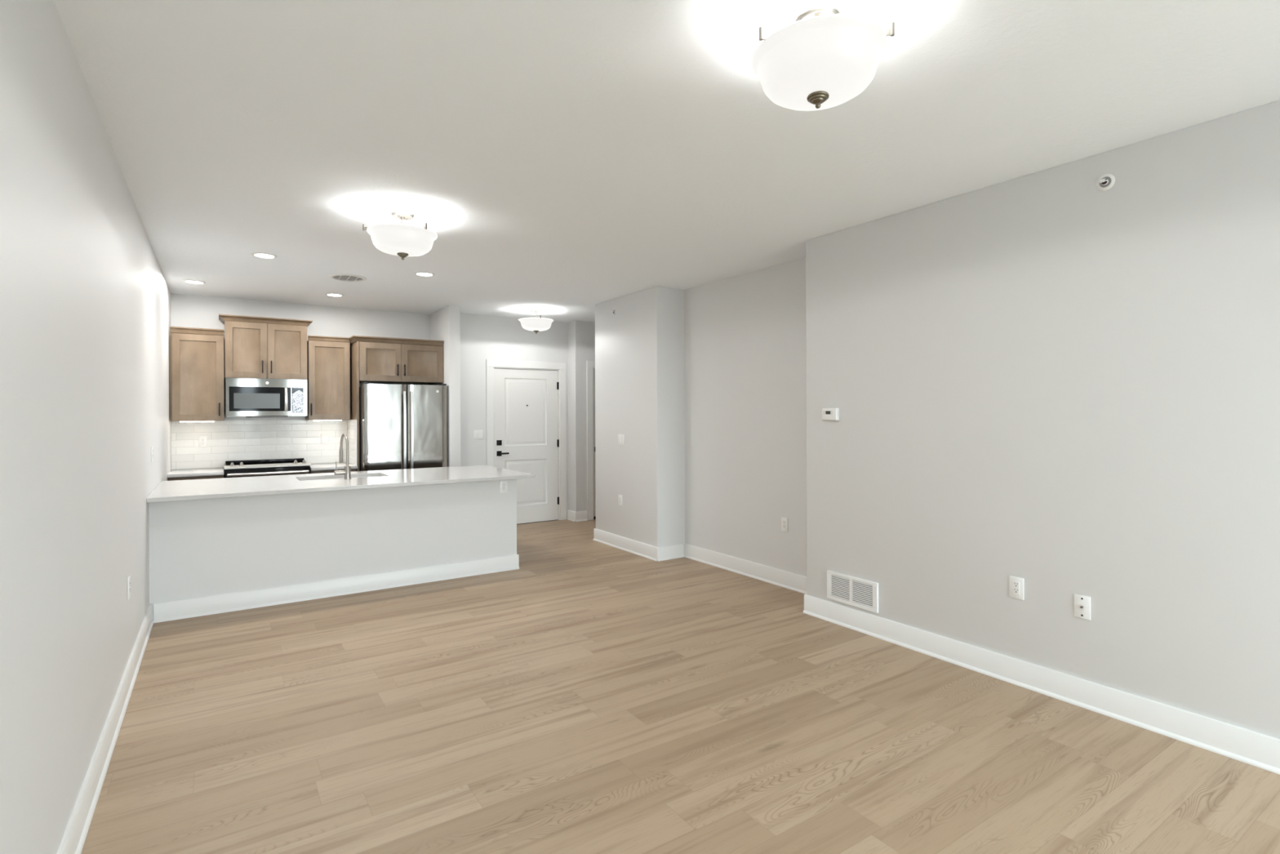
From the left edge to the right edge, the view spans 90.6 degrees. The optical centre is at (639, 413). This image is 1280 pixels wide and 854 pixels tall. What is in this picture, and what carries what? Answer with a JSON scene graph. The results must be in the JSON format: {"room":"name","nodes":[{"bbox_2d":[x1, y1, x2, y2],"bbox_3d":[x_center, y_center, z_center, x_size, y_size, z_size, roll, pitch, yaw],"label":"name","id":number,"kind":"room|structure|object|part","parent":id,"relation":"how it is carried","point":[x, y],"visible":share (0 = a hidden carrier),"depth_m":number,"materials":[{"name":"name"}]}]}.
{"room":"empty living room","nodes":[
{"label":"empty living room","id":0,"kind":"room"},
{"bbox_2d":[0,0,171,853],"bbox_3d":[-1.835,0.111,1.897,0.120,2.751,11.530,0,0,-34],"label":"wall","id":1,"kind":"structure","parent":0,"point":[85,294],"depth_m":2.04,"materials":[{"name":"white paint"}]},
{"bbox_2d":[57,603,153,853],"bbox_3d":[-1.063,1.416,0.875,0.026,0.134,8.740,0,0,-34],"label":"baseboard","id":2,"kind":"structure","parent":1,"relation":"attached to","point":[75,834],"depth_m":2.62,"materials":[{"name":"white paint"}]},
{"bbox_2d":[127,575,130,599],"bbox_3d":[-2.798,0.956,3.469,0.009,0.118,0.075,0,0,-34],"label":"wall outlet","id":3,"kind":"object","parent":1,"relation":"attached to","point":[129,576],"visible":1,"depth_m":3.46,"materials":[{"name":"white plastic"}]},
{"bbox_2d":[128,581,130,594],"bbox_3d":[-2.796,0.956,3.470,0.003,0.067,0.034,0,0,-34],"label":"receptacle","id":4,"kind":"object","parent":3,"relation":"attached to","point":[129,581],"depth_m":3.47,"materials":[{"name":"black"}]},
{"bbox_2d":[151,445,153,462],"bbox_3d":[-3.611,0.303,4.689,0.009,0.118,0.075,0,0,-34],"label":"wall outlet","id":5,"kind":"object","parent":1,"relation":"attached to","point":[152,450],"visible":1,"depth_m":4.67,"materials":[{"name":"white plastic"}]},
{"bbox_3d":[-3.613,0.303,4.689,0.006,0.118,0.075,0,0,-34],"label":"plate","id":6,"kind":"part","parent":5,"relation":"part of","materials":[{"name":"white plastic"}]},
{"bbox_2d":[170,293,429,477],"bbox_3d":[-3.829,0.118,7.410,2.659,2.751,0.137,0,0,-34],"label":"wall","id":7,"kind":"structure","parent":0,"point":[186,310],"depth_m":7.32,"materials":[{"name":"white paint"}]},
{"bbox_2d":[169,326,224,421],"bbox_3d":[-4.603,-0.394,6.593,0.456,0.950,0.368,0,0,-34],"label":"upper cabinet","id":8,"kind":"object","parent":7,"relation":"attached to","point":[197,355],"visible":1,"depth_m":6.47,"materials":[{"name":"brown wood"}]},
{"bbox_3d":[-4.529,-0.839,6.481,0.456,0.060,0.042,0,0,-34],"label":"crown moulding","id":9,"kind":"part","parent":8,"relation":"part of","materials":[{"name":"brown wood"}]},
{"bbox_2d":[180,420,214,422],"bbox_3d":[-4.554,0.076,6.514,0.300,0.034,0.042,0,0,-34],"label":"light","id":10,"kind":"object","parent":8,"relation":"attached to","point":[211,420],"visible":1,"depth_m":6.50,"materials":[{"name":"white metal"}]},
{"bbox_2d":[180,421,213,422],"bbox_3d":[-4.554,0.089,6.514,0.288,0.008,0.042,0,0,-34],"label":"diffuser","id":11,"kind":"object","parent":10,"relation":"attached to","point":[180,421],"depth_m":6.50,"materials":[{"name":"white plastic"}]},
{"bbox_3d":[-4.354,-0.039,6.558,0.011,0.135,0.036,0,0,-34],"label":"handle","id":12,"kind":"part","parent":8,"relation":"part of","materials":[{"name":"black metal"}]},
{"bbox_2d":[171,419,346,469],"bbox_3d":[-4.193,0.333,7.080,1.685,0.507,0.008,0,0,-34],"label":"tile backsplash","id":13,"kind":"structure","parent":7,"relation":"attached to","point":[227,440],"depth_m":7.02,"materials":[{"name":"white tile"}]},
{"bbox_2d":[198,435,207,447],"bbox_3d":[-4.665,0.305,6.756,0.075,0.118,0.009,0,0,-34],"label":"wall outlet","id":14,"kind":"object","parent":13,"relation":"attached to","point":[202,440],"visible":1,"depth_m":6.75,"materials":[{"name":"white plastic"}]},
{"bbox_2d":[200,438,204,444],"bbox_3d":[-4.663,0.305,6.754,0.034,0.067,0.003,0,0,-34],"label":"receptacle","id":15,"kind":"object","parent":14,"relation":"attached to","point":[202,440],"depth_m":6.75,"materials":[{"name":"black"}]},
{"bbox_2d":[320,433,332,444],"bbox_3d":[-3.669,0.302,7.417,0.121,0.118,0.010,0,0,-34],"label":"outlet","id":16,"kind":"object","parent":13,"relation":"attached to","point":[326,438],"visible":1,"depth_m":7.42,"materials":[{"name":"white plastic"}]},
{"bbox_2d":[218,314,312,379],"bbox_3d":[-4.090,-0.697,6.935,0.870,0.656,0.368,0,0,-34],"label":"upper cabinet","id":17,"kind":"object","parent":7,"relation":"attached to","point":[255,347],"visible":0.97,"depth_m":6.80,"materials":[{"name":"brown wood"}]},
{"bbox_3d":[-4.172,-0.668,6.714,0.378,0.590,0.019,0,0,-34],"label":"door","id":18,"kind":"part","parent":17,"relation":"part of","materials":[{"name":"brown wood"}]},
{"bbox_3d":[-4.092,-0.997,6.937,0.870,0.058,0.362,0,0,-34],"label":"crown moulding","id":19,"kind":"part","parent":17,"relation":"part of","materials":[{"name":"brown wood"}]},
{"bbox_2d":[225,377,306,417],"bbox_3d":[-4.070,-0.161,6.903,0.749,0.413,0.423,0,0,-34],"label":"microwave","id":20,"kind":"object","parent":17,"relation":"attached to","point":[245,397],"visible":1,"depth_m":6.75,"materials":[{"name":"grey metal"}]},
{"bbox_3d":[-4.031,-0.149,6.731,0.563,0.255,0.002,0,0,-34],"label":"door glass","id":21,"kind":"part","parent":20,"relation":"part of","materials":[{"name":"black glass"}]},
{"bbox_3d":[-3.823,-0.150,6.840,0.031,0.246,0.046,0,0,-34],"label":"handle","id":22,"kind":"part","parent":20,"relation":"part of","materials":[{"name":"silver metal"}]},
{"bbox_3d":[-3.743,-0.150,6.923,0.114,0.255,0.002,0,0,-34],"label":"control glass","id":23,"kind":"part","parent":20,"relation":"part of","materials":[{"name":"black"}]},
{"bbox_3d":[-3.738,-0.170,6.944,0.152,0.396,0.034,0,0,-34],"label":"control panel","id":24,"kind":"part","parent":20,"relation":"part of","materials":[{"name":"silver metal"}]},
{"bbox_3d":[-3.854,-0.669,6.925,0.378,0.590,0.019,0,0,-34],"label":"door","id":25,"kind":"part","parent":17,"relation":"part of","materials":[{"name":"brown wood"}]},
{"bbox_2d":[305,335,350,420],"bbox_3d":[-3.583,-0.394,7.271,0.428,0.942,0.368,0,0,-34],"label":"upper cabinet","id":26,"kind":"object","parent":7,"relation":"attached to","point":[328,357],"visible":0.98,"depth_m":7.15,"materials":[{"name":"brown wood"}]},
{"bbox_2d":[312,419,342,421],"bbox_3d":[-3.545,0.072,7.185,0.298,0.034,0.042,0,0,-34],"label":"light","id":27,"kind":"object","parent":26,"relation":"attached to","point":[313,420],"visible":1,"depth_m":7.17,"materials":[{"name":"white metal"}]},
{"bbox_2d":[313,420,341,421],"bbox_3d":[-3.545,0.086,7.185,0.286,0.008,0.042,0,0,-34],"label":"diffuser","id":28,"kind":"object","parent":27,"relation":"attached to","point":[313,420],"depth_m":7.16,"materials":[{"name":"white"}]},
{"bbox_3d":[-3.510,-0.839,7.158,0.428,0.052,0.042,0,0,-34],"label":"crown moulding","id":29,"kind":"part","parent":26,"relation":"part of","materials":[{"name":"brown wood"}]},
{"bbox_2d":[346,419,356,465],"bbox_3d":[-3.320,0.330,7.296,0.009,0.507,0.597,0,0,-34],"label":"backsplash","id":30,"kind":"structure","parent":7,"relation":"attached to","point":[351,424],"depth_m":7.25,"materials":[{"name":"white tile"}]},
{"bbox_2d":[348,335,444,384],"bbox_3d":[-2.926,-0.612,7.540,0.998,0.500,0.648,0,0,-34],"label":"upper cabinet","id":31,"kind":"object","parent":7,"relation":"attached to","point":[382,360],"visible":0.95,"depth_m":7.32,"materials":[{"name":"brown wood"}]},
{"bbox_3d":[-2.946,-0.581,7.192,0.445,0.433,0.019,0,0,-34],"label":"door","id":32,"kind":"part","parent":31,"relation":"part of","materials":[{"name":"brown wood"}]},
{"bbox_3d":[-2.931,-0.832,7.547,0.998,0.060,0.630,0,0,-34],"label":"crown moulding","id":33,"kind":"part","parent":31,"relation":"part of","materials":[{"name":"brown wood"}]},
{"bbox_3d":[-2.558,-0.582,7.450,0.479,0.433,0.019,0,0,-34],"label":"door","id":34,"kind":"part","parent":31,"relation":"part of","materials":[{"name":"brown wood"}]},
{"bbox_2d":[148,479,516,620],"bbox_3d":[-2.366,1.050,5.323,2.781,0.877,0.110,0,0,-34],"label":"wall","id":35,"kind":"structure","parent":0,"point":[213,546],"depth_m":5.11,"materials":[{"name":"white paint"}]},
{"bbox_2d":[153,553,519,622],"bbox_3d":[-2.336,1.421,5.326,2.781,0.134,0.136,0,0,-34],"label":"baseboard","id":36,"kind":"structure","parent":35,"relation":"attached to","point":[249,599],"depth_m":5.11,"materials":[{"name":"white paint"}]},
{"bbox_2d":[499,480,507,493],"bbox_3d":[-1.284,0.695,5.971,0.075,0.118,0.009,0,0,-34],"label":"wall outlet","id":37,"kind":"object","parent":35,"relation":"attached to","point":[503,484],"visible":1,"depth_m":5.97,"materials":[{"name":"white plastic"}]},
{"bbox_2d":[502,483,505,490],"bbox_3d":[-1.283,0.695,5.968,0.034,0.067,0.003,0,0,-34],"label":"receptacle","id":38,"kind":"object","parent":37,"relation":"attached to","point":[503,484],"depth_m":5.97,"materials":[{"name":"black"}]},
{"bbox_2d":[429,305,460,466],"bbox_3d":[-2.439,0.113,7.840,0.132,2.751,0.960,0,0,-34],"label":"wall partition","id":39,"kind":"structure","parent":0,"point":[445,322],"depth_m":7.45,"materials":[{"name":"white paint"}]},
{"bbox_2d":[460,313,568,518],"bbox_3d":[-1.745,0.111,8.439,1.688,2.751,0.130,0,0,-34],"label":"wall","id":40,"kind":"structure","parent":0,"point":[482,337],"depth_m":8.18,"materials":[{"name":"white paint"}]},
{"bbox_2d":[473,430,483,439],"bbox_3d":[-2.075,0.277,8.135,0.121,0.118,0.010,0,0,-34],"label":"light switch","id":41,"kind":"object","parent":40,"relation":"attached to","point":[477,434],"visible":1,"depth_m":8.13,"materials":[{"name":"white plastic"}]},
{"bbox_2d":[493,368,559,524],"bbox_3d":[-1.516,0.449,8.530,0.936,2.072,0.101,0,0,-34],"label":"door","id":42,"kind":"structure","parent":40,"relation":"in","point":[526,424],"depth_m":8.56,"materials":[{"name":"white paint"}]},
{"bbox_3d":[-1.799,0.530,8.314,0.151,0.066,0.056,0,0,-34],"label":"handle","id":43,"kind":"part","parent":42,"relation":"part of","materials":[{"name":"black metal"}]},
{"bbox_2d":[486,359,566,519],"bbox_3d":[-1.540,0.394,8.557,1.144,2.183,0.138,0,0,-34],"label":"trim","id":44,"kind":"structure","parent":40,"relation":"attached to","point":[491,364],"depth_m":8.73,"materials":[{"name":"white paint"}]},
{"bbox_2d":[567,320,595,511],"bbox_3d":[-0.087,0.105,9.402,2.140,2.751,0.360,0,0,-34],"label":"wall","id":45,"kind":"structure","parent":0,"point":[580,334],"depth_m":8.73,"materials":[{"name":"white paint"}]},
{"bbox_2d":[566,509,587,521],"bbox_3d":[-0.050,1.413,9.330,2.166,0.134,0.256,0,0,-34],"label":"baseboard","id":46,"kind":"structure","parent":45,"relation":"attached to","point":[580,516],"depth_m":8.70,"materials":[{"name":"white paint"}]},
{"bbox_2d":[586,360,595,519],"bbox_3d":[-0.369,0.378,9.059,0.948,2.206,0.138,0,0,-34],"label":"trim","id":47,"kind":"structure","parent":45,"relation":"attached to","point":[590,364],"depth_m":8.77,"materials":[{"name":"white paint"}]},
{"bbox_2d":[593,368,595,519],"bbox_3d":[-0.348,0.433,9.027,0.730,2.096,0.096,0,0,-34],"label":"door","id":48,"kind":"structure","parent":45,"relation":"in","point":[594,482],"depth_m":8.85,"materials":[{"name":"white paint"}]},
{"bbox_2d":[595,286,684,546],"bbox_3d":[0.884,0.101,7.574,2.545,2.751,1.260,0,0,-34],"label":"wall column","id":49,"kind":"structure","parent":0,"point":[640,396],"depth_m":6.58,"materials":[{"name":"white paint"}]},
{"bbox_2d":[610,308,616,315],"bbox_3d":[-0.297,-1.119,7.008,0.041,0.079,0.079,0,0,-34],"label":"sprinkler","id":50,"kind":"object","parent":49,"relation":"attached to","point":[614,312],"visible":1,"depth_m":7.01,"materials":[{"name":"white metal"}]},
{"bbox_2d":[618,494,622,506],"bbox_3d":[-0.215,0.954,6.926,0.009,0.118,0.075,0,0,-34],"label":"wall outlet","id":51,"kind":"object","parent":49,"relation":"attached to","point":[620,495],"visible":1,"depth_m":6.92,"materials":[{"name":"white plastic"}]},
{"bbox_2d":[617,434,624,445],"bbox_3d":[-0.206,0.291,6.907,0.010,0.118,0.121,0,0,-34],"label":"light switch","id":52,"kind":"object","parent":49,"relation":"attached to","point":[620,437],"visible":1,"depth_m":6.90,"materials":[{"name":"white plastic"}]},
{"bbox_2d":[592,528,684,561],"bbox_3d":[0.878,1.409,7.567,2.571,0.134,1.312,0,0,-34],"label":"baseboard","id":53,"kind":"structure","parent":49,"relation":"attached to","point":[675,551],"depth_m":6.58,"materials":[{"name":"white paint"}]},
{"bbox_2d":[53,0,1279,322],"bbox_3d":[0.972,-1.335,3.770,7.000,0.120,11.800,0,0,-34],"label":"ceiling","id":54,"kind":"structure","parent":0,"point":[563,158],"depth_m":2.79,"materials":[{"name":"white paint"}]},
{"bbox_2d":[182,280,205,284],"bbox_3d":[-4.258,-1.251,6.052,0.178,0.007,0.178,0,0,-34],"label":"recessed light","id":55,"kind":"object","parent":54,"relation":"in","point":[194,282],"visible":1,"depth_m":6.04,"materials":[{"name":"white metal"}]},
{"bbox_2d":[251,252,277,258],"bbox_3d":[-2.999,-1.256,5.058,0.178,0.007,0.178,0,0,-34],"label":"recessed light","id":56,"kind":"object","parent":54,"relation":"in","point":[267,255],"visible":1,"depth_m":5.05,"materials":[{"name":"white metal"}]},
{"bbox_2d":[324,293,343,296],"bbox_3d":[-3.249,-1.255,6.735,0.178,0.007,0.178,0,0,-34],"label":"recessed light","id":57,"kind":"object","parent":54,"relation":"in","point":[326,294],"visible":1,"depth_m":6.73,"materials":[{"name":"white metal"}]},
{"bbox_2d":[328,273,366,281],"bbox_3d":[-2.713,-1.254,5.884,0.316,0.012,0.316,0,0,-34],"label":"ceiling vent","id":58,"kind":"object","parent":54,"relation":"in","point":[341,277],"visible":1,"depth_m":5.86,"materials":[{"name":"white metal"}]},
{"bbox_2d":[362,209,437,259],"bbox_3d":[-1.508,-1.117,3.999,0.442,0.295,0.425,0,0,-34],"label":"ceiling light","id":59,"kind":"object","parent":54,"relation":"attached to","point":[402,240],"visible":1,"depth_m":3.89,"materials":[{"name":"white glass"}]},
{"bbox_3d":[-1.608,-1.145,3.950,0.223,0.036,0.012,0,0,-26],"label":"arm","id":60,"kind":"part","parent":59,"relation":"part of","materials":[{"name":"silver metal"}]},
{"bbox_3d":[-1.501,-1.073,4.006,0.421,0.130,0.421,0,0,-34],"label":"lamp shade","id":61,"kind":"part","parent":59,"relation":"part of","materials":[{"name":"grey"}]},
{"bbox_3d":[-1.501,-1.123,4.006,0.030,0.231,0.030,0,0,-34],"label":"stem","id":62,"kind":"part","parent":59,"relation":"part of","materials":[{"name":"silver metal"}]},
{"bbox_2d":[413,271,435,276],"bbox_3d":[-1.957,-1.260,5.750,0.178,0.007,0.178,0,0,-34],"label":"recessed light","id":63,"kind":"object","parent":54,"relation":"in","point":[419,273],"visible":1,"depth_m":5.72,"materials":[{"name":"white metal"}]},
{"bbox_2d":[517,308,553,333],"bbox_3d":[-1.262,-1.118,7.750,0.432,0.295,0.439,0,0,-34],"label":"ceiling light","id":64,"kind":"object","parent":54,"relation":"attached to","point":[535,324],"visible":1,"depth_m":7.63,"materials":[{"name":"white glass"}]},
{"bbox_3d":[-1.271,-1.074,7.754,0.421,0.130,0.421,0,0,-34],"label":"lamp shade","id":65,"kind":"part","parent":64,"relation":"part of","materials":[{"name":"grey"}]},
{"bbox_2d":[751,1,894,111],"bbox_3d":[0.562,-1.125,2.021,0.442,0.295,0.425,0,0,-34],"label":"ceiling light","id":66,"kind":"object","parent":54,"relation":"attached to","point":[824,59],"visible":1,"depth_m":1.92,"materials":[{"name":"white glass"}]},
{"bbox_3d":[0.462,-1.153,1.972,0.223,0.036,0.012,0,0,-26],"label":"arm","id":67,"kind":"part","parent":66,"relation":"part of","materials":[{"name":"silver metal"}]},
{"bbox_3d":[0.670,-1.154,1.961,0.223,0.036,0.012,0,0,32],"label":"arm","id":68,"kind":"part","parent":66,"relation":"part of","materials":[{"name":"silver metal"}]},
{"bbox_2d":[80,519,1279,853],"bbox_3d":[0.983,1.536,3.770,7.000,0.120,11.800,0,0,-34],"label":"floor","id":69,"kind":"structure","parent":0,"point":[588,695],"depth_m":2.87,"materials":[{"name":"brown wood"}]},
{"bbox_2d":[168,475,223,480],"bbox_3d":[-4.521,1.058,6.470,0.449,0.876,0.658,0,0,-34],"label":"base cabinet","id":70,"kind":"object","parent":69,"relation":"on","point":[211,476],"visible":0.02,"depth_m":6.24,"materials":[{"name":"brown wood"}]},
{"bbox_2d":[167,466,223,477],"bbox_3d":[-4.526,0.604,6.473,0.456,0.030,0.650,0,0,-34],"label":"countertop","id":71,"kind":"structure","parent":70,"relation":"on","point":[206,471],"depth_m":6.30,"materials":[{"name":"white stone"}]},
{"bbox_3d":[-4.365,0.711,6.234,0.425,0.140,0.019,0,0,-34],"label":"drawer","id":72,"kind":"part","parent":70,"relation":"part of","materials":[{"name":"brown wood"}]},
{"bbox_2d":[223,457,311,477],"bbox_3d":[-3.988,0.986,6.778,0.776,0.977,0.700,0,0,-34],"label":"range","id":73,"kind":"object","parent":69,"relation":"on","point":[269,467],"visible":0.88,"depth_m":6.60,"materials":[{"name":"grey metal"}]},
{"bbox_2d":[224,457,304,465],"bbox_3d":[-4.034,0.542,6.845,0.768,0.054,0.530,0,0,-34],"label":"cooktop","id":74,"kind":"object","parent":73,"relation":"in","point":[291,460],"depth_m":6.96,"materials":[{"name":"black glass"}]},
{"bbox_2d":[224,465,310,477],"bbox_3d":[-3.988,1.021,6.778,0.762,0.908,0.700,0,0,-34],"label":"oven","id":75,"kind":"object","parent":73,"relation":"in","point":[237,471],"depth_m":6.50,"materials":[{"name":"grey metal"}]},
{"bbox_3d":[-3.857,0.549,6.578,0.776,0.037,0.109,0,0,-34],"label":"control panel","id":76,"kind":"part","parent":73,"relation":"part of","materials":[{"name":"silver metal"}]},
{"bbox_2d":[310,468,355,473],"bbox_3d":[-3.497,1.054,7.150,0.450,0.876,0.658,0,0,-34],"label":"base cabinet","id":77,"kind":"object","parent":69,"relation":"on","point":[352,469],"visible":0.02,"depth_m":6.88,"materials":[{"name":"brown wood"}]},
{"bbox_2d":[309,462,357,471],"bbox_3d":[-3.498,0.600,7.156,0.460,0.030,0.650,0,0,-34],"label":"countertop","id":78,"kind":"structure","parent":77,"relation":"on","point":[322,466],"depth_m":6.99,"materials":[{"name":"white stone"}]},
{"bbox_3d":[-3.341,0.707,6.914,0.426,0.140,0.019,0,0,-34],"label":"drawer","id":79,"kind":"part","parent":77,"relation":"part of","materials":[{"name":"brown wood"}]},
{"bbox_2d":[350,341,359,471],"bbox_3d":[-3.307,0.346,7.308,0.024,2.291,0.608,0,0,-34],"label":"end panel","id":80,"kind":"object","parent":69,"relation":"on","point":[354,347],"visible":0.36,"depth_m":7.12,"materials":[{"name":"brown wood"}]},
{"bbox_2d":[359,382,447,471],"bbox_3d":[-2.821,0.565,7.438,0.908,1.810,0.844,0,0,-34],"label":"refrigerator","id":81,"kind":"object","parent":69,"relation":"on","point":[402,426],"visible":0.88,"depth_m":7.10,"materials":[{"name":"grey metal"}]},
{"bbox_3d":[-2.833,0.217,7.041,0.451,1.077,0.070,0,0,-34],"label":"door","id":82,"kind":"part","parent":81,"relation":"part of","materials":[{"name":"silver metal"}]},
{"bbox_3d":[-2.638,0.202,7.094,0.031,0.895,0.066,0,0,-34],"label":"handle","id":83,"kind":"part","parent":81,"relation":"part of","materials":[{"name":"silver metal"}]},
{"bbox_3d":[-2.573,0.202,7.137,0.031,0.895,0.066,0,0,-34],"label":"handle","id":84,"kind":"part","parent":81,"relation":"part of","materials":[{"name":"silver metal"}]},
{"bbox_3d":[-2.452,0.215,7.294,0.449,1.077,0.070,0,0,-34],"label":"door","id":85,"kind":"part","parent":81,"relation":"part of","materials":[{"name":"silver metal"}]},
{"bbox_3d":[-2.674,1.051,5.789,2.779,0.876,1.004,0,0,-34],"label":"cabinet","id":86,"kind":"object","parent":69,"relation":"on","visible":0},
{"bbox_2d":[146,465,535,502],"bbox_3d":[-2.558,0.596,5.707,2.888,0.030,1.350,0,0,-34],"label":"countertop","id":87,"kind":"structure","parent":86,"relation":"on","point":[209,488],"depth_m":5.37,"materials":[{"name":"white stone"}]},
{"bbox_2d":[298,475,380,480],"bbox_3d":[-2.736,0.720,5.828,0.789,0.214,0.462,0,0,-34],"label":"sink","id":88,"kind":"object","parent":87,"relation":"in","point":[364,476],"visible":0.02,"depth_m":5.98,"materials":[{"name":"silver metal"}]},
{"bbox_2d":[334,433,351,479],"bbox_3d":[-2.662,0.381,5.645,0.133,0.400,0.216,0,0,-34],"label":"kitchen faucet","id":89,"kind":"object","parent":87,"relation":"on","point":[347,472],"visible":1,"depth_m":5.59,"materials":[{"name":"silver metal"}]},
{"bbox_3d":[-2.638,0.485,5.566,0.084,0.118,0.043,0,0,-34],"label":"handle","id":90,"kind":"part","parent":89,"relation":"part of","materials":[{"name":"silver metal"}]},
{"bbox_3d":[-2.645,0.331,5.664,0.023,0.300,0.193,0,0,-42],"label":"spout","id":91,"kind":"part","parent":89,"relation":"part of","materials":[{"name":"silver metal"}]},
{"bbox_2d":[684,257,807,577],"bbox_3d":[1.089,0.101,5.699,0.120,2.751,2.090,0,0,-34],"label":"wall","id":92,"kind":"structure","parent":0,"point":[745,334],"depth_m":5.74,"materials":[{"name":"white paint"}]},
{"bbox_2d":[781,516,787,532],"bbox_3d":[1.227,0.947,5.378,0.009,0.118,0.075,0,0,-34],"label":"wall outlet","id":93,"kind":"object","parent":92,"relation":"attached to","point":[784,520],"visible":1,"depth_m":5.37,"materials":[{"name":"white plastic"}]},
{"bbox_2d":[782,520,786,528],"bbox_3d":[1.225,0.947,5.377,0.003,0.067,0.034,0,0,-34],"label":"receptacle","id":94,"kind":"object","parent":93,"relation":"attached to","point":[784,521],"depth_m":5.37,"materials":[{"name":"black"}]},
{"bbox_2d":[805,100,1279,738],"bbox_3d":[3.124,0.093,2.177,0.386,2.751,6.270,0,0,-34],"label":"wall","id":95,"kind":"structure","parent":0,"point":[1061,384],"depth_m":3.18,"materials":[{"name":"white paint"}]},
{"bbox_2d":[822,408,839,420],"bbox_3d":[1.345,0.008,4.477,0.031,0.088,0.132,0,0,-34],"label":"thermostat","id":96,"kind":"object","parent":95,"relation":"attached to","point":[828,414],"visible":1,"depth_m":4.46,"materials":[{"name":"white plastic"}]},
{"bbox_3d":[1.354,0.008,4.483,0.009,0.088,0.132,0,0,-34],"label":"plate","id":97,"kind":"part","parent":96,"relation":"part of","materials":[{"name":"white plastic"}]},
{"bbox_2d":[826,569,878,613],"bbox_3d":[1.450,1.217,4.338,0.017,0.197,0.415,0,0,-34],"label":"air vent","id":98,"kind":"object","parent":95,"relation":"in","point":[856,592],"visible":1,"depth_m":4.32,"materials":[{"name":"white plastic"}]},
{"bbox_2d":[684,543,1279,774],"bbox_3d":[2.573,1.403,2.991,0.412,0.135,8.240,0,0,-34],"label":"baseboard","id":99,"kind":"structure","parent":95,"relation":"attached to","point":[1252,748],"depth_m":3.33,"materials":[{"name":"white paint"}]},
{"bbox_2d":[1008,575,1023,599],"bbox_3d":[2.048,0.951,3.445,0.009,0.118,0.075,0,0,-34],"label":"wall outlet","id":100,"kind":"object","parent":95,"relation":"attached to","point":[1015,584],"visible":1,"depth_m":3.44,"materials":[{"name":"white plastic"}]},
{"bbox_2d":[1013,581,1019,595],"bbox_3d":[2.046,0.951,3.443,0.003,0.067,0.034,0,0,-34],"label":"receptacle","id":101,"kind":"object","parent":100,"relation":"attached to","point":[1015,584],"depth_m":3.44,"materials":[{"name":"white plastic"}]},
{"bbox_2d":[1074,593,1090,620],"bbox_3d":[2.219,0.974,3.180,0.018,0.115,0.073,0,0,-34],"label":"cable wall plate","id":102,"kind":"object","parent":95,"relation":"attached to","point":[1082,603],"visible":1,"depth_m":3.18,"materials":[{"name":"white plastic"}]},
{"bbox_2d":[1096,173,1115,191],"bbox_3d":[2.260,-1.128,3.085,0.041,0.079,0.079,0,0,-34],"label":"sprinkler","id":103,"kind":"object","parent":95,"relation":"attached to","point":[1106,181],"visible":1,"depth_m":3.08,"materials":[{"name":"white plastic"}]},
{"bbox_2d":[1099,177,1111,187],"bbox_3d":[2.275,-1.128,3.095,0.004,0.050,0.050,0,0,-34],"label":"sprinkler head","id":104,"kind":"object","parent":103,"relation":"on","point":[1107,184],"depth_m":3.09,"materials":[{"name":"grey metal"}]}
]}

